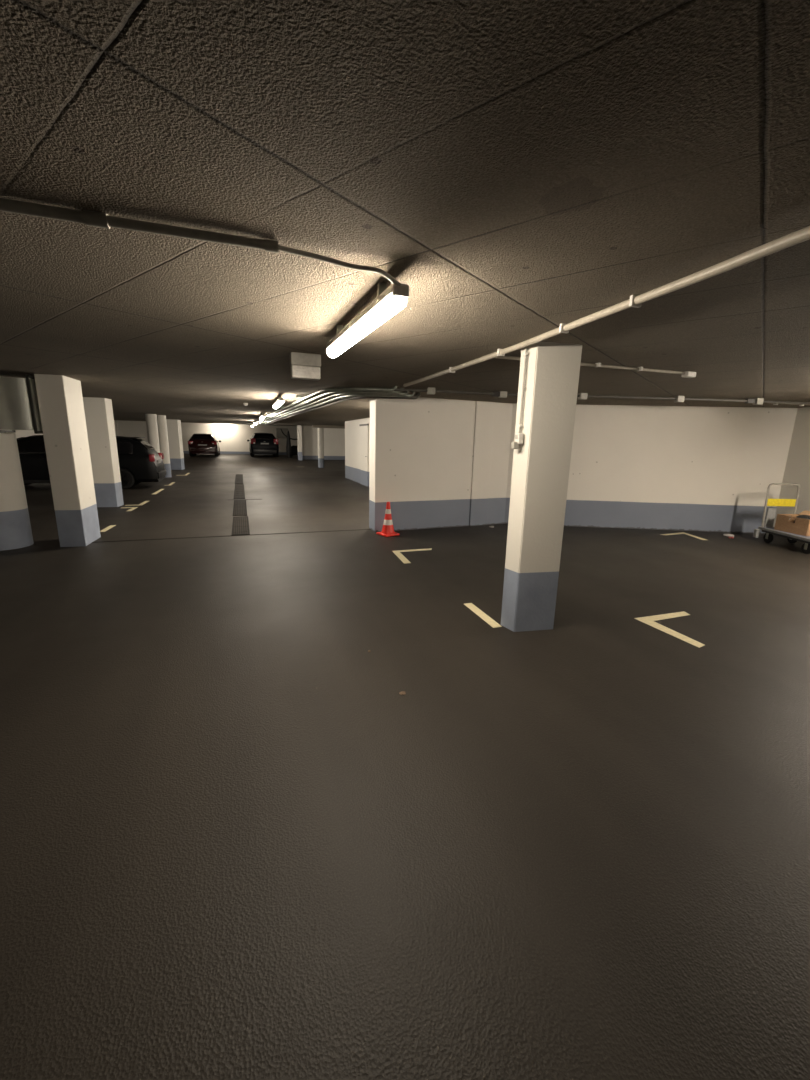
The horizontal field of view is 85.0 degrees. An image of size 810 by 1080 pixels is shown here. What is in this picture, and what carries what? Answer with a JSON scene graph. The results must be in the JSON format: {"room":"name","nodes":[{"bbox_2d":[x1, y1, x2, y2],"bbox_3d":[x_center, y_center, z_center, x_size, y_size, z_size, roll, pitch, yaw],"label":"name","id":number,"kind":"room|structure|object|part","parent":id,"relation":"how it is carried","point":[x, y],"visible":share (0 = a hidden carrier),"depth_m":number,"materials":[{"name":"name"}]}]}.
{"room":"parking garage","nodes":[
{"label":"parking garage","id":0,"kind":"room"},
{"bbox_2d":[15,420,117,438],"bbox_3d":[-13.009,-2.595,11.371,0.300,2.810,45.200,-3,13,-20],"label":"wall","id":1,"kind":"structure","parent":0,"point":[19,433],"depth_m":17.88,"materials":[{"name":"white paint"}]},
{"bbox_2d":[117,420,297,454],"bbox_3d":[-12.623,-7.712,34.078,16.300,2.910,0.300,-3,13,-20],"label":"wall","id":2,"kind":"structure","parent":0,"point":[233,437],"depth_m":33.55,"materials":[{"name":"white paint"}]},
{"bbox_3d":[-9.127,-8.378,34.996,1.453,0.871,0.121,-3,13,-20],"label":"hose","id":3,"kind":"object","parent":2,"relation":"attached to","visible":0},
{"bbox_2d":[276,428,287,437],"bbox_3d":[-9.675,-8.412,34.795,0.900,0.750,0.080,-3,13,-20],"label":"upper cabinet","id":4,"kind":"object","parent":3,"relation":"attached to","point":[279,434],"visible":0.76,"depth_m":34.73,"materials":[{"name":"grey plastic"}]},
{"bbox_2d":[302,425,344,459],"bbox_3d":[-4.932,-6.447,29.455,4.100,2.810,0.250,-3,13,-20],"label":"wall","id":5,"kind":"structure","parent":0,"point":[334,438],"depth_m":29.19,"materials":[{"name":"white paint"}]},
{"bbox_2d":[345,418,369,482],"bbox_3d":[-0.560,-2.668,13.805,0.250,2.460,11.000,-3,13,-20],"label":"wall","id":6,"kind":"structure","parent":0,"point":[352,428],"depth_m":17.34,"materials":[{"name":"white paint"}]},
{"bbox_2d":[359,424,368,486],"bbox_3d":[-1.463,-3.029,15.787,0.090,2.160,1.120,-3,13,-20],"label":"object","id":7,"kind":"structure","parent":6,"relation":"in","point":[364,459],"depth_m":15.67,"materials":[{"name":"silver metal"}]},
{"bbox_2d":[0,454,809,1079],"bbox_3d":[-2.782,-1.942,15.440,22.600,0.530,45.800,-3,13,-20],"label":"floor","id":8,"kind":"structure","parent":0,"point":[232,846],"depth_m":2.03,"materials":[{"name":"concrete"}]},
{"bbox_2d":[0,432,33,550],"bbox_3d":[-5.737,-0.695,6.177,0.640,1.600,0.640,-3,13,-20],"label":"round column","id":9,"kind":"structure","parent":8,"relation":"on","point":[15,526],"depth_m":6.12,"materials":[{"name":"grey paint"}]},
{"bbox_2d":[34,374,100,546],"bbox_3d":[-4.880,-1.123,6.440,0.326,2.360,0.665,-3,13,-17],"label":"concrete pillar","id":10,"kind":"structure","parent":8,"relation":"on","point":[60,398],"depth_m":6.23,"materials":[{"name":"grey paint"}]},
{"bbox_2d":[17,435,166,488],"bbox_3d":[-10.099,-2.386,13.322,4.905,1.585,2.110,-3,13,-20],"label":"hatchback car","id":11,"kind":"object","parent":8,"relation":"on","point":[139,461],"visible":0.57,"depth_m":13.10,"materials":[{"name":"black paint"}]},
{"bbox_3d":[-9.714,-1.675,12.652,2.252,0.090,0.030,-3,13,-20],"label":"sill trim","id":12,"kind":"part","parent":11,"relation":"part of","materials":[{"name":"black plastic"}]},
{"bbox_2d":[149,454,154,461],"bbox_3d":[-7.693,-2.494,13.398,0.150,0.218,0.309,-7,15,-34],"label":"tail light","id":13,"kind":"object","parent":11,"relation":"attached to","point":[151,456],"depth_m":13.28,"materials":[{"name":"red plastic"}]},
{"bbox_2d":[83,397,123,506],"bbox_3d":[-6.719,-1.931,9.864,0.418,2.360,0.392,-2,13,-14],"label":"concrete pillar","id":14,"kind":"structure","parent":8,"relation":"on","point":[99,417],"depth_m":9.72,"materials":[{"name":"grey paint"}]},
{"bbox_2d":[100,525,115,531],"bbox_3d":[-5.178,-0.202,7.690,0.090,0.002,0.605,-3,13,-17],"label":"floor marking","id":15,"kind":"object","parent":8,"relation":"on","point":[110,526],"depth_m":7.68,"materials":[{"name":"beige paint"}]},
{"bbox_2d":[121,507,137,510],"bbox_3d":[-6.121,-0.678,9.723,0.330,0.002,0.570,-3,13,-20],"label":"floor marking","id":16,"kind":"object","parent":8,"relation":"on","point":[132,508],"depth_m":9.93,"materials":[{"name":"beige paint"}]},
{"bbox_2d":[145,414,159,452],"bbox_3d":[-9.354,-3.468,16.461,0.360,2.360,0.360,-3,13,-20],"label":"round column","id":17,"kind":"structure","parent":8,"relation":"on","point":[151,419],"depth_m":16.21,"materials":[{"name":"grey paint"}]},
{"bbox_2d":[157,415,171,477],"bbox_3d":[-9.403,-3.639,17.222,0.340,2.360,0.340,-3,13,-20],"label":"round column","id":18,"kind":"structure","parent":8,"relation":"on","point":[161,419],"depth_m":17.07,"materials":[{"name":"grey paint"}]},
{"bbox_2d":[166,419,184,469],"bbox_3d":[-11.294,-4.622,21.422,0.806,2.360,0.605,-2,13,-13],"label":"concrete pillar","id":19,"kind":"structure","parent":8,"relation":"on","point":[174,430],"depth_m":21.23,"materials":[{"name":"grey paint"}]},
{"bbox_2d":[188,433,220,455],"bbox_3d":[-13.643,-6.502,30.087,2.050,1.483,4.061,-3,13,-20],"label":"hatchback car","id":20,"kind":"object","parent":8,"relation":"on","point":[199,443],"visible":1,"depth_m":28.39,"materials":[{"name":"red paint"}]},
{"bbox_2d":[92,529,370,542],"bbox_3d":[-2.152,-0.111,7.604,5.600,0.006,0.035,-3,13,-20],"label":"joint","id":21,"kind":"object","parent":8,"relation":"on","point":[359,529],"visible":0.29,"depth_m":7.35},
{"bbox_2d":[233,484,244,498],"bbox_3d":[-5.093,-1.520,13.585,0.290,0.013,4.000,-3,13,-20],"label":"floor drain","id":22,"kind":"object","parent":8,"relation":"on","point":[239,493],"visible":0.98,"depth_m":13.14,"materials":[{"name":"metal"}]},
{"bbox_2d":[235,474,242,483],"bbox_3d":[-6.595,-2.444,17.562,0.290,0.013,4.300,-3,13,-20],"label":"floor drain","id":23,"kind":"object","parent":8,"relation":"on","point":[239,477],"visible":1,"depth_m":17.20,"materials":[{"name":"metal"}]},
{"bbox_2d":[233,500,246,515],"bbox_3d":[-3.872,-0.772,10.364,0.290,0.013,2.450,-3,13,-20],"label":"floor drain","id":24,"kind":"object","parent":8,"relation":"on","point":[239,508],"visible":1,"depth_m":10.16,"materials":[{"name":"metal"}]},
{"bbox_2d":[232,516,249,534],"bbox_3d":[-3.074,-0.283,8.263,0.290,0.013,1.850,-3,13,-20],"label":"floor drain","id":25,"kind":"object","parent":8,"relation":"on","point":[240,526],"visible":1,"depth_m":8.10,"materials":[{"name":"metal"}]},
{"bbox_2d":[247,433,278,456],"bbox_3d":[-10.102,-6.807,31.497,2.150,1.626,4.359,-3,13,-20],"label":"car","id":26,"kind":"object","parent":8,"relation":"on","point":[260,443],"visible":1,"depth_m":29.65,"materials":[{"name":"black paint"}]},
{"bbox_2d":[250,438,255,443],"bbox_3d":[-10.107,-6.575,29.344,0.316,0.352,0.150,-7,15,-34],"label":"tail light","id":27,"kind":"object","parent":26,"relation":"attached to","point":[252,440],"depth_m":29.29,"materials":[{"name":"red plastic"}]},
{"bbox_2d":[286,431,291,457],"bbox_3d":[-7.916,-6.521,30.047,0.340,1.800,0.340,-3,13,-20],"label":"parasol","id":28,"kind":"object","parent":8,"relation":"on","point":[288,444],"visible":1,"depth_m":29.96,"materials":[{"name":"black fabric"}]},
{"bbox_2d":[290,445,297,456],"bbox_3d":[-7.676,-6.435,31.467,1.520,1.024,0.577,-6,15,-31],"label":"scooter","id":29,"kind":"object","parent":8,"relation":"on","point":[294,449],"visible":0.25,"depth_m":31.16,"materials":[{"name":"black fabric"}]},
{"bbox_2d":[297,425,302,459],"bbox_3d":[-6.759,-6.322,28.340,0.220,2.360,0.600,-3,13,-20],"label":"concrete pillar","id":30,"kind":"structure","parent":8,"relation":"on","point":[299,427],"depth_m":28.11,"materials":[{"name":"grey paint"}]},
{"bbox_2d":[317,428,323,467],"bbox_3d":[-4.833,-5.348,25.352,0.340,2.360,0.340,-3,13,-20],"label":"round column","id":31,"kind":"structure","parent":8,"relation":"on","point":[320,430],"depth_m":25.23,"materials":[{"name":"grey paint"}]},
{"bbox_2d":[376,502,399,536],"bbox_3d":[-0.292,-0.374,7.656,0.300,0.578,0.300,-8,16,-36],"label":"traffic cone","id":32,"kind":"object","parent":8,"relation":"on","point":[387,529],"visible":1,"depth_m":7.60,"materials":[{"name":"red plastic"}]},
{"bbox_2d":[392,548,431,563],"bbox_3d":[0.202,0.221,6.362,0.710,0.002,0.700,-3,13,-20],"label":"floor marking","id":33,"kind":"object","parent":8,"relation":"on","point":[397,553],"depth_m":6.44,"materials":[{"name":"beige paint"}]},
{"bbox_2d":[464,603,501,627],"bbox_3d":[0.732,0.712,4.222,0.090,0.002,0.613,-3,13,-18],"label":"floor marking","id":34,"kind":"object","parent":8,"relation":"on","point":[481,614],"depth_m":4.19,"materials":[{"name":"beige paint"}]},
{"bbox_2d":[501,341,581,631],"bbox_3d":[1.119,-0.371,3.706,0.426,2.360,0.186,-2,13,-14],"label":"concrete pillar","id":35,"kind":"structure","parent":8,"relation":"on","point":[541,464],"depth_m":3.62,"materials":[{"name":"grey paint"}]},
{"bbox_2d":[511,433,523,448],"bbox_3d":[0.900,-0.795,3.557,0.079,0.124,0.075,-1,13,-12],"label":"light switch","id":36,"kind":"object","parent":35,"relation":"attached to","point":[518,436],"visible":1,"depth_m":3.53,"materials":[{"name":"white plastic"}]},
{"bbox_2d":[517,348,527,432],"bbox_3d":[0.928,-1.167,3.484,0.030,0.640,0.040,-1,13,-12],"label":"conduit","id":37,"kind":"object","parent":35,"relation":"attached to","point":[525,354],"visible":0.98,"depth_m":3.47,"materials":[{"name":"grey plastic"}]},
{"bbox_2d":[634,611,703,647],"bbox_3d":[2.599,0.799,4.028,0.640,0.002,0.645,-3,13,-20],"label":"floor marking","id":38,"kind":"object","parent":8,"relation":"on","point":[649,620],"depth_m":4.09,"materials":[{"name":"beige paint"}]},
{"bbox_2d":[660,532,706,539],"bbox_3d":[5.197,-0.062,8.156,0.680,0.002,0.660,-3,13,-20],"label":"floor marking","id":39,"kind":"object","parent":8,"relation":"on","point":[680,532],"depth_m":8.31,"materials":[{"name":"beige paint"}]},
{"bbox_2d":[753,483,809,553],"bbox_3d":[6.589,-0.370,7.308,0.662,1.038,1.108,2,13,1],"label":"trolley","id":40,"kind":"object","parent":8,"relation":"on","point":[767,527],"visible":0.88,"depth_m":7.75,"materials":[{"name":"silver metal"}]},
{"bbox_3d":[6.446,-0.392,7.797,0.140,0.340,0.030,2,13,1],"label":"support panel","id":41,"kind":"part","parent":40,"relation":"part of","materials":[{"name":"silver metal"}]},
{"bbox_3d":[6.621,-0.578,7.783,0.556,0.839,0.078,2,13,1],"label":"handle","id":42,"kind":"part","parent":40,"relation":"part of","materials":[{"name":"silver metal"}]},
{"bbox_3d":[6.613,-0.658,7.767,0.490,0.130,0.022,2,13,1],"label":"sign panel","id":43,"kind":"part","parent":40,"relation":"part of","materials":[{"name":"yellow plastic"}]},
{"bbox_2d":[774,510,809,535],"bbox_3d":[6.663,-0.274,7.288,0.511,0.338,0.676,0,13,-6],"label":"cardboard box","id":44,"kind":"object","parent":40,"relation":"on","point":[801,526],"visible":0.98,"depth_m":7.35,"materials":[{"name":"brown cardboard"}]},
{"bbox_3d":[6.578,-0.314,7.614,0.400,0.270,0.008,0,13,-6],"label":"panel","id":45,"kind":"part","parent":44,"relation":"part of","materials":[{"name":"brown cardboard"}]},
{"bbox_2d":[794,515,809,522],"bbox_3d":[6.624,-0.267,7.346,0.280,0.280,0.200,-8,16,-36],"label":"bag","id":46,"kind":"object","parent":44,"relation":"in","point":[799,516],"visible":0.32,"depth_m":7.26,"materials":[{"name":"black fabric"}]},
{"bbox_3d":[6.633,-0.191,7.071,0.400,0.270,0.008,0,13,-6],"label":"panel","id":47,"kind":"part","parent":44,"relation":"part of","materials":[{"name":"brown cardboard"}]},
{"bbox_2d":[0,0,809,425],"bbox_3d":[-2.724,-4.440,14.882,22.600,0.530,45.800,-3,13,-20],"label":"ceiling","id":48,"kind":"structure","parent":0,"point":[527,168],"depth_m":1.37,"materials":[{"name":"concrete"}]},
{"bbox_2d":[0,375,42,433],"bbox_3d":[-7.487,-1.711,5.155,5.309,0.772,0.535,-3,13,-20],"label":"ventilation duct","id":49,"kind":"object","parent":48,"relation":"hanging from","point":[19,406],"visible":0.75,"depth_m":5.78,"materials":[{"name":"metal"}]},
{"bbox_3d":[-5.013,-1.839,6.050,0.008,0.700,0.460,-3,13,-20],"label":"plate","id":50,"kind":"part","parent":49,"relation":"part of","materials":[{"name":"grey metal"}]},
{"bbox_2d":[0,198,400,285],"bbox_3d":[-1.997,-1.058,1.252,4.205,0.095,0.073,-3,13,-19],"label":"duct","id":51,"kind":"object","parent":48,"relation":"attached to","point":[90,218],"visible":1,"depth_m":1.60,"materials":[{"name":"grey plastic"}]},
{"bbox_2d":[114,419,296,425],"bbox_3d":[-13.482,-8.390,31.472,13.000,0.170,0.350,-3,13,-20],"label":"beam","id":52,"kind":"structure","parent":48,"relation":"attached to","point":[114,419],"depth_m":31.32,"materials":[{"name":"concrete"}]},
{"bbox_2d":[273,395,283,408],"bbox_3d":[-2.395,-2.610,8.330,0.088,0.178,1.450,-3,13,-20],"label":"tube light","id":53,"kind":"object","parent":48,"relation":"attached to","point":[280,401],"visible":1,"depth_m":7.90,"materials":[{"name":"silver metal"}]},
{"bbox_2d":[273,401,283,408],"bbox_3d":[-2.397,-2.552,8.344,0.088,0.058,1.396,-3,13,-20],"label":"diffuser","id":54,"kind":"object","parent":53,"relation":"attached to","point":[277,403],"depth_m":8.14,"materials":[{"name":"white plastic"}]},
{"bbox_2d":[290,352,320,379],"bbox_3d":[-0.921,-1.606,4.089,0.270,0.220,0.120,-3,13,-20],"label":"emergency light","id":55,"kind":"object","parent":48,"relation":"attached to","point":[305,366],"visible":1,"depth_m":4.04,"materials":[{"name":"grey plastic"}]},
{"bbox_2d":[291,365,320,379],"bbox_3d":[-0.922,-1.552,4.101,0.260,0.110,0.100,-3,13,-20],"label":"diffuser","id":56,"kind":"object","parent":55,"relation":"attached to","point":[305,372],"depth_m":4.06,"materials":[{"name":"white plastic"}]},
{"bbox_2d":[296,395,332,398],"bbox_3d":[-1.516,-2.556,7.906,0.850,0.026,0.040,-3,13,-20],"label":"bracket","id":57,"kind":"object","parent":48,"relation":"attached to","point":[296,395],"visible":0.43,"depth_m":7.79,"materials":[{"name":"metal"}]},
{"bbox_2d":[257,386,396,421],"bbox_3d":[-4.494,-4.147,14.708,0.940,0.106,19.424,-4,14,-24],"label":"ceiling pipe","id":58,"kind":"object","parent":48,"relation":"attached to","point":[394,387],"visible":0.89,"depth_m":6.27,"materials":[{"name":"metal"}]},
{"bbox_2d":[312,425,344,428],"bbox_3d":[-3.151,-6.303,24.664,4.000,0.160,0.300,-3,13,-20],"label":"beam","id":59,"kind":"structure","parent":48,"relation":"attached to","point":[313,426],"depth_m":24.12,"materials":[{"name":"concrete"}]},
{"bbox_2d":[256,388,403,424],"bbox_3d":[-4.381,-4.168,14.830,0.953,0.117,19.269,-4,14,-24],"label":"ceiling pipe","id":60,"kind":"object","parent":48,"relation":"attached to","point":[338,391],"visible":0.8,"depth_m":6.79,"materials":[{"name":"metal"}]},
{"bbox_2d":[259,391,408,424],"bbox_3d":[-4.270,-4.193,14.955,0.946,0.112,19.104,-4,14,-24],"label":"ceiling pipe","id":61,"kind":"object","parent":48,"relation":"attached to","point":[406,392],"visible":0.73,"depth_m":7.29,"materials":[{"name":"metal"}]},
{"bbox_2d":[262,391,414,424],"bbox_3d":[-4.158,-4.213,15.076,0.964,0.124,18.950,-4,14,-24],"label":"ceiling pipe","id":62,"kind":"object","parent":48,"relation":"attached to","point":[411,394],"visible":0.82,"depth_m":7.28,"materials":[{"name":"metal"}]},
{"bbox_2d":[265,393,420,425],"bbox_3d":[-4.047,-4.232,15.196,0.988,0.138,18.799,-4,14,-24],"label":"ceiling pipe","id":63,"kind":"object","parent":48,"relation":"attached to","point":[416,395],"visible":0.74,"depth_m":7.68,"materials":[{"name":"grey metal"}]},
{"bbox_2d":[326,282,408,357],"bbox_3d":[-0.281,-1.284,2.617,0.088,0.178,1.450,-4,14,-21],"label":"tube light","id":64,"kind":"object","parent":48,"relation":"attached to","point":[389,301],"visible":1,"depth_m":2.27,"materials":[{"name":"white plastic"}]},
{"bbox_2d":[369,387,809,404],"bbox_3d":[3.103,-2.143,6.649,7.255,0.090,0.339,0,13,-4],"label":"conduit","id":65,"kind":"object","parent":48,"relation":"attached to","point":[430,390],"visible":0.94,"depth_m":6.56,"materials":[{"name":"grey plastic"}]},
{"bbox_2d":[488,354,695,377],"bbox_3d":[1.845,-1.638,4.167,2.338,0.058,0.074,-3,13,-18],"label":"conduit","id":66,"kind":"object","parent":48,"relation":"attached to","point":[687,374],"visible":0.68,"depth_m":4.28,"materials":[{"name":"white plastic"}]},
{"bbox_2d":[403,226,809,386],"bbox_3d":[1.347,-1.129,1.824,0.138,0.054,8.907,-3,13,-17],"label":"conduit","id":67,"kind":"object","parent":48,"relation":"attached to","point":[802,235],"visible":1,"depth_m":2.11,"materials":[{"name":"white plastic"}]},
{"bbox_2d":[773,403,809,405],"bbox_3d":[6.474,-2.201,7.180,1.370,0.050,0.055,-1,13,-10],"label":"conduit","id":68,"kind":"object","parent":48,"relation":"attached to","point":[773,403],"visible":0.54,"depth_m":7.15,"materials":[{"name":"white plastic"}]},
{"bbox_2d":[369,397,797,533],"bbox_3d":[3.332,-1.424,8.649,8.035,2.460,1.321,0,13,-5],"label":"wall","id":69,"kind":"structure","parent":0,"point":[681,468],"depth_m":8.42,"materials":[{"name":"white paint"}]},
{"bbox_2d":[469,401,494,525],"bbox_3d":[1.471,-1.442,8.534,0.400,2.360,0.060,-4,14,-24],"label":"pilaster","id":70,"kind":"object","parent":69,"relation":"attached to","point":[484,413],"visible":0.97,"depth_m":8.49,"materials":[{"name":"white paint"}]},
{"bbox_2d":[773,407,809,526],"bbox_3d":[7.233,0.149,2.020,0.409,2.460,13.438,2,13,1],"label":"wall","id":71,"kind":"structure","parent":0,"point":[797,468],"depth_m":8.03,"materials":[{"name":"white paint"}]}
]}

